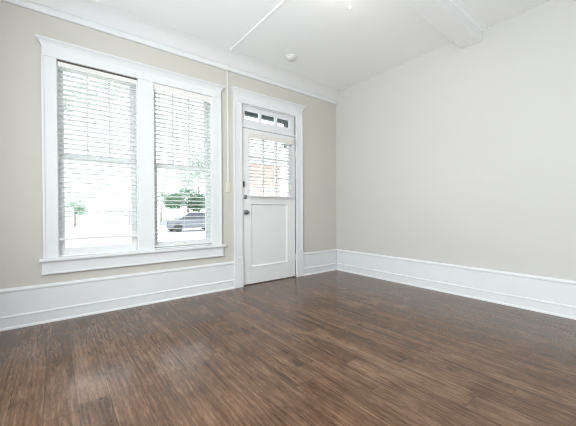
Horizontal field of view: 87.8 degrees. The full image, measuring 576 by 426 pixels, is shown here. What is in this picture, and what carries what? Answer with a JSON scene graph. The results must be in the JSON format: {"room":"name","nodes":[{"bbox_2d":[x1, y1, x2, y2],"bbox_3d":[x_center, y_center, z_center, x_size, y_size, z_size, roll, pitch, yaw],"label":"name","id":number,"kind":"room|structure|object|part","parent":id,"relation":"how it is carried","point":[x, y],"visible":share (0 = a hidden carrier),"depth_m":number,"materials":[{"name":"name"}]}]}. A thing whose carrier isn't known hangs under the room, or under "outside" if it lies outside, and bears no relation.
{"room":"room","nodes":[
{"label":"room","id":0,"kind":"room"},
{"bbox_2d":[0,1,335,288],"bbox_3d":[-1.020,-0.520,3.709,4.908,2.979,0.170,-1,1,-38],"label":"wall","id":1,"kind":"structure","parent":0,"point":[21,205],"depth_m":2.73,"materials":[{"name":"beige paint"}]},
{"bbox_2d":[35,34,225,274],"bbox_3d":[-1.552,-0.509,3.253,1.800,2.106,0.234,-1,1,-38],"label":"window","id":2,"kind":"structure","parent":1,"relation":"in","point":[134,245],"depth_m":3.10,"materials":[{"name":"white paint"}]},
{"bbox_3d":[-1.926,-0.983,3.046,0.656,0.925,0.034,-1,1,-38],"label":"sash","id":3,"kind":"part","parent":2,"relation":"part of","materials":[{"name":"white paint"}]},
{"bbox_3d":[-1.899,-0.071,3.024,0.656,0.943,0.034,-1,1,-38],"label":"sash","id":4,"kind":"part","parent":2,"relation":"part of","materials":[{"name":"white paint"}]},
{"bbox_2d":[57,60,138,240],"bbox_3d":[-1.859,-0.581,2.971,0.676,1.666,0.060,-1,1,-38],"label":"blind","id":5,"kind":"object","parent":2,"relation":"attached to","point":[64,66],"visible":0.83,"depth_m":2.95,"materials":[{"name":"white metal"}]},
{"bbox_3d":[-2.061,-0.556,2.818,0.002,1.591,0.054,-1,1,-38],"label":"ladder cord","id":6,"kind":"part","parent":5,"relation":"part of","materials":[{"name":"white fabric"}]},
{"bbox_3d":[-1.857,0.242,2.982,0.668,0.020,0.052,-1,1,-38],"label":"rail","id":7,"kind":"part","parent":5,"relation":"part of","materials":[{"name":"white plastic"}]},
{"bbox_3d":[-1.861,-0.559,2.974,0.002,1.591,0.054,-1,1,-38],"label":"ladder cord","id":8,"kind":"part","parent":5,"relation":"part of","materials":[{"name":"white fabric"}]},
{"bbox_3d":[-1.661,-0.561,3.131,0.002,1.591,0.054,-1,1,-38],"label":"ladder cord","id":9,"kind":"part","parent":5,"relation":"part of","materials":[{"name":"white fabric"}]},
{"bbox_3d":[-1.512,0.412,3.221,1.792,0.029,0.122,-1,1,-38],"label":"sill","id":10,"kind":"part","parent":2,"relation":"part of","materials":[{"name":"white paint"}]},
{"bbox_2d":[154,83,210,246],"bbox_3d":[-1.215,-0.520,3.481,0.661,1.790,0.070,-1,1,-38],"label":"blind","id":11,"kind":"object","parent":2,"relation":"attached to","point":[157,87],"visible":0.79,"depth_m":3.47,"materials":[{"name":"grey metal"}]},
{"bbox_3d":[-1.415,-0.491,3.333,0.002,1.701,0.054,-1,1,-38],"label":"ladder cord","id":12,"kind":"part","parent":11,"relation":"part of","materials":[{"name":"white fabric"}]},
{"bbox_3d":[-1.215,0.363,3.495,0.658,0.020,0.052,-1,1,-38],"label":"rail","id":13,"kind":"part","parent":11,"relation":"part of","materials":[{"name":"white plastic"}]},
{"bbox_3d":[-1.218,-0.493,3.487,0.002,1.701,0.054,-1,1,-38],"label":"ladder cord","id":14,"kind":"part","parent":11,"relation":"part of","materials":[{"name":"white fabric"}]},
{"bbox_3d":[-1.022,-0.495,3.641,0.002,1.701,0.054,-1,1,-38],"label":"ladder cord","id":15,"kind":"part","parent":11,"relation":"part of","materials":[{"name":"white fabric"}]},
{"bbox_2d":[0,249,336,331],"bbox_3d":[-0.952,0.797,3.640,4.508,0.346,0.036,-1,1,-38],"label":"baseboard","id":16,"kind":"structure","parent":1,"relation":"attached to","point":[25,306],"depth_m":3.02,"materials":[{"name":"white paint"}]},
{"bbox_2d":[0,0,339,104],"bbox_3d":[-0.940,-1.901,3.586,4.508,0.214,0.110,-1,1,-38],"label":"crown molding","id":17,"kind":"structure","parent":1,"relation":"attached to","point":[91,14],"depth_m":3.31,"materials":[{"name":"white paint"}]},
{"bbox_2d":[154,86,212,248],"bbox_3d":[-1.248,-0.537,3.531,0.679,1.861,0.170,-1,1,-38],"label":"window","id":18,"kind":"structure","parent":1,"relation":"in","point":[207,204],"depth_m":3.67,"materials":[{"name":"white paint"}]},
{"bbox_3d":[-1.273,-0.990,3.557,0.655,0.925,0.034,-1,1,-38],"label":"sash","id":19,"kind":"part","parent":18,"relation":"part of","materials":[{"name":"white paint"}]},
{"bbox_3d":[-1.246,-0.078,3.535,0.655,0.943,0.034,-1,1,-38],"label":"sash","id":20,"kind":"part","parent":18,"relation":"part of","materials":[{"name":"white paint"}]},
{"bbox_2d":[226,182,229,191],"bbox_3d":[-0.758,-0.326,3.791,0.056,0.124,0.026,-1,1,-38],"label":"light switch","id":21,"kind":"object","parent":1,"relation":"attached to","point":[227,183],"visible":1,"depth_m":3.79,"materials":[{"name":"beige plastic"}]},
{"bbox_2d":[227,0,287,181],"bbox_3d":[-0.166,-1.194,3.018,0.034,1.624,1.965,-1,1,-38],"label":"wire raceway","id":22,"kind":"object","parent":1,"relation":"attached to","point":[283,1],"visible":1,"depth_m":3.69,"materials":[{"name":"white paint"}]},
{"bbox_2d":[245,111,287,147],"bbox_3d":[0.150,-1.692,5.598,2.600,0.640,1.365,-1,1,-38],"label":"tree","id":23,"kind":"object","parent":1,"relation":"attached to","point":[249,114],"visible":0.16,"depth_m":5.96,"materials":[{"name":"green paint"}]},
{"bbox_2d":[230,86,305,287],"bbox_3d":[-0.278,-0.321,4.248,1.234,2.566,0.236,-1,1,-38],"label":"door frame","id":24,"kind":"structure","parent":1,"relation":"attached to","point":[241,96],"depth_m":4.01,"materials":[{"name":"white paint"}]},
{"bbox_2d":[242,105,294,134],"bbox_3d":[-0.266,-1.297,4.233,0.898,0.258,0.034,-1,1,-38],"label":"window","id":25,"kind":"structure","parent":1,"relation":"in","point":[291,121],"depth_m":4.21,"materials":[{"name":"white paint"}]},
{"bbox_2d":[242,128,295,284],"bbox_3d":[-0.240,-0.089,4.224,0.901,2.078,0.095,-1,1,-38],"label":"door","id":26,"kind":"structure","parent":1,"relation":"in","point":[268,222],"depth_m":4.22,"materials":[{"name":"white paint"}]},
{"bbox_3d":[-0.261,0.300,4.235,0.642,0.873,0.040,-1,1,-38],"label":"panel","id":27,"kind":"part","parent":26,"relation":"part of","materials":[{"name":"white paint"}]},
{"bbox_2d":[248,133,292,197],"bbox_3d":[-0.227,-0.640,4.193,0.722,0.840,0.061,-1,1,-38],"label":"blind","id":28,"kind":"object","parent":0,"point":[252,135],"visible":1,"depth_m":4.18,"materials":[{"name":"white plastic"}]},
{"bbox_3d":[-0.228,-0.230,4.200,0.720,0.020,0.052,-1,1,-38],"label":"rail","id":29,"kind":"part","parent":28,"relation":"part of","materials":[{"name":"white plastic"}]},
{"bbox_2d":[0,270,575,425],"bbox_3d":[0.590,1.042,1.671,4.908,0.120,5.380,-1,1,-38],"label":"floor","id":30,"kind":"structure","parent":0,"point":[336,347],"depth_m":1.94,"materials":[{"name":"brown wood"}]},
{"bbox_2d":[93,0,551,89],"bbox_3d":[0.578,-2.057,1.643,4.908,0.120,5.380,-1,1,-38],"label":"ceiling","id":31,"kind":"structure","parent":0,"point":[334,44],"depth_m":3.24,"materials":[{"name":"white paint"}]},
{"bbox_2d":[285,54,296,61],"bbox_3d":[0.039,-1.992,3.867,0.144,0.045,0.144,-1,1,-38],"label":"smoke detector","id":32,"kind":"object","parent":31,"relation":"attached to","point":[290,57],"visible":1,"depth_m":3.83,"materials":[{"name":"white plastic"}]},
{"bbox_2d":[400,0,485,48],"bbox_3d":[0.306,-1.938,1.993,4.508,0.121,0.278,-1,1,-38],"label":"ceiling beam","id":33,"kind":"structure","parent":31,"relation":"attached to","point":[451,18],"depth_m":2.96,"materials":[{"name":"white paint"}]},
{"bbox_3d":[0.305,-1.984,1.992,4.508,0.029,0.278,-1,1,-38],"label":"beam moulding","id":34,"kind":"part","parent":33,"relation":"part of","materials":[{"name":"white paint"}]},
{"bbox_2d":[336,0,575,280],"bbox_3d":[2.491,-0.527,3.040,0.200,2.979,5.210,-1,1,-38],"label":"wall","id":35,"kind":"structure","parent":0,"point":[450,153],"depth_m":3.39,"materials":[{"name":"grey paint"}]},
{"bbox_2d":[336,249,575,319],"bbox_3d":[2.351,0.790,3.046,0.036,0.346,4.980,-1,1,-38],"label":"baseboard","id":36,"kind":"structure","parent":35,"relation":"attached to","point":[547,295],"depth_m":3.37,"materials":[{"name":"white paint"}]},
{"label":"outside","id":37,"kind":"structure","parent":0,"visible":0},
{"bbox_2d":[65,213,204,255],"bbox_3d":[-53.639,1.073,90.920,260.000,0.200,197.600,-1,1,-38],"label":"ground","id":38,"kind":"structure","parent":37,"point":[164,234],"depth_m":22.36,"materials":[{"name":"white concrete"}]},
{"bbox_2d":[65,198,88,226],"bbox_3d":[-21.782,-0.114,30.519,2.602,3.037,1.666,-1,1,-38],"label":"tree","id":39,"kind":"object","parent":38,"relation":"on","point":[80,199],"visible":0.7,"depth_m":30.56,"materials":[{"name":"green plant"}]},
{"bbox_3d":[-21.784,-0.645,30.514,2.602,1.976,1.666,-1,1,-38],"label":"crown","id":40,"kind":"part","parent":39,"relation":"part of","materials":[{"name":"green plant"}]},
{"bbox_2d":[64,81,128,153],"bbox_3d":[-9.041,-3.122,15.290,5.210,9.233,1.783,-1,1,-34],"label":"tree","id":41,"kind":"object","parent":38,"relation":"on","point":[93,102],"visible":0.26,"depth_m":14.94,"materials":[{"name":"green plant"}]},
{"bbox_3d":[-9.053,-6.153,15.262,5.210,3.171,1.783,-1,1,-34],"label":"crown","id":42,"kind":"part","parent":41,"relation":"part of","materials":[{"name":"green plant"}]},
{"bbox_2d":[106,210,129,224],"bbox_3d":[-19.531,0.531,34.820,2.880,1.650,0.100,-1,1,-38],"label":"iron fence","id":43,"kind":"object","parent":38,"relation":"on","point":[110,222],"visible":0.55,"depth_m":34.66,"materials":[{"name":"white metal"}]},
{"bbox_2d":[157,190,167,227],"bbox_3d":[-11.857,-0.391,28.088,1.118,3.559,1.122,0,1,32],"label":"tree","id":44,"kind":"object","parent":38,"relation":"on","point":[162,194],"visible":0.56,"depth_m":28.03,"materials":[{"name":"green plant"}]},
{"bbox_3d":[-11.866,-1.508,28.070,1.105,1.325,1.134,0,1,34],"label":"crown","id":45,"kind":"part","parent":44,"relation":"part of","materials":[{"name":"green plant"}]},
{"bbox_2d":[160,213,204,231],"bbox_3d":[-7.630,0.681,23.815,4.420,1.460,1.810,-1,1,-38],"label":"parked car","id":46,"kind":"object","parent":38,"relation":"on","point":[192,224],"visible":0.48,"depth_m":22.90,"materials":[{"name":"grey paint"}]},
{"bbox_3d":[-7.396,0.233,23.996,3.100,0.490,1.560,-1,1,-38],"label":"cabin glass","id":47,"kind":"part","parent":46,"relation":"part of","materials":[{"name":"grey glass"}]},
{"bbox_2d":[162,186,204,211],"bbox_3d":[-11.368,-0.869,33.991,5.770,4.402,3.194,-1,1,-38],"label":"tree","id":48,"kind":"object","parent":38,"relation":"on","point":[202,204],"visible":0.7,"depth_m":33.35,"materials":[{"name":"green plant"}]},
{"bbox_2d":[175,149,204,211],"bbox_3d":[-12.010,-3.770,40.933,4.234,10.080,7.155,0,1,38],"label":"tree","id":49,"kind":"object","parent":38,"relation":"on","point":[201,150],"visible":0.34,"depth_m":39.91,"materials":[{"name":"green plant"}]},
{"bbox_3d":[-12.118,-5.950,41.085,7.330,5.721,4.425,-1,1,-38],"label":"crown","id":50,"kind":"part","parent":49,"relation":"part of","materials":[{"name":"green plant"}]},
{"bbox_2d":[250,148,284,195],"bbox_3d":[-4.189,-2.089,27.759,4.900,6.900,6.800,-1,1,-38],"label":"brick house","id":51,"kind":"structure","parent":38,"relation":"on","point":[259,192],"depth_m":25.41,"materials":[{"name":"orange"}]},
{"bbox_3d":[-2.964,-1.267,24.824,0.800,1.500,0.040,-1,1,-38],"label":"pane","id":52,"kind":"part","parent":51,"relation":"part of","materials":[{"name":"glass"}]},
{"bbox_3d":[-1.625,-1.282,25.871,0.800,1.500,0.040,-1,1,-38],"label":"pane","id":53,"kind":"part","parent":51,"relation":"part of","materials":[{"name":"glass"}]}
]}

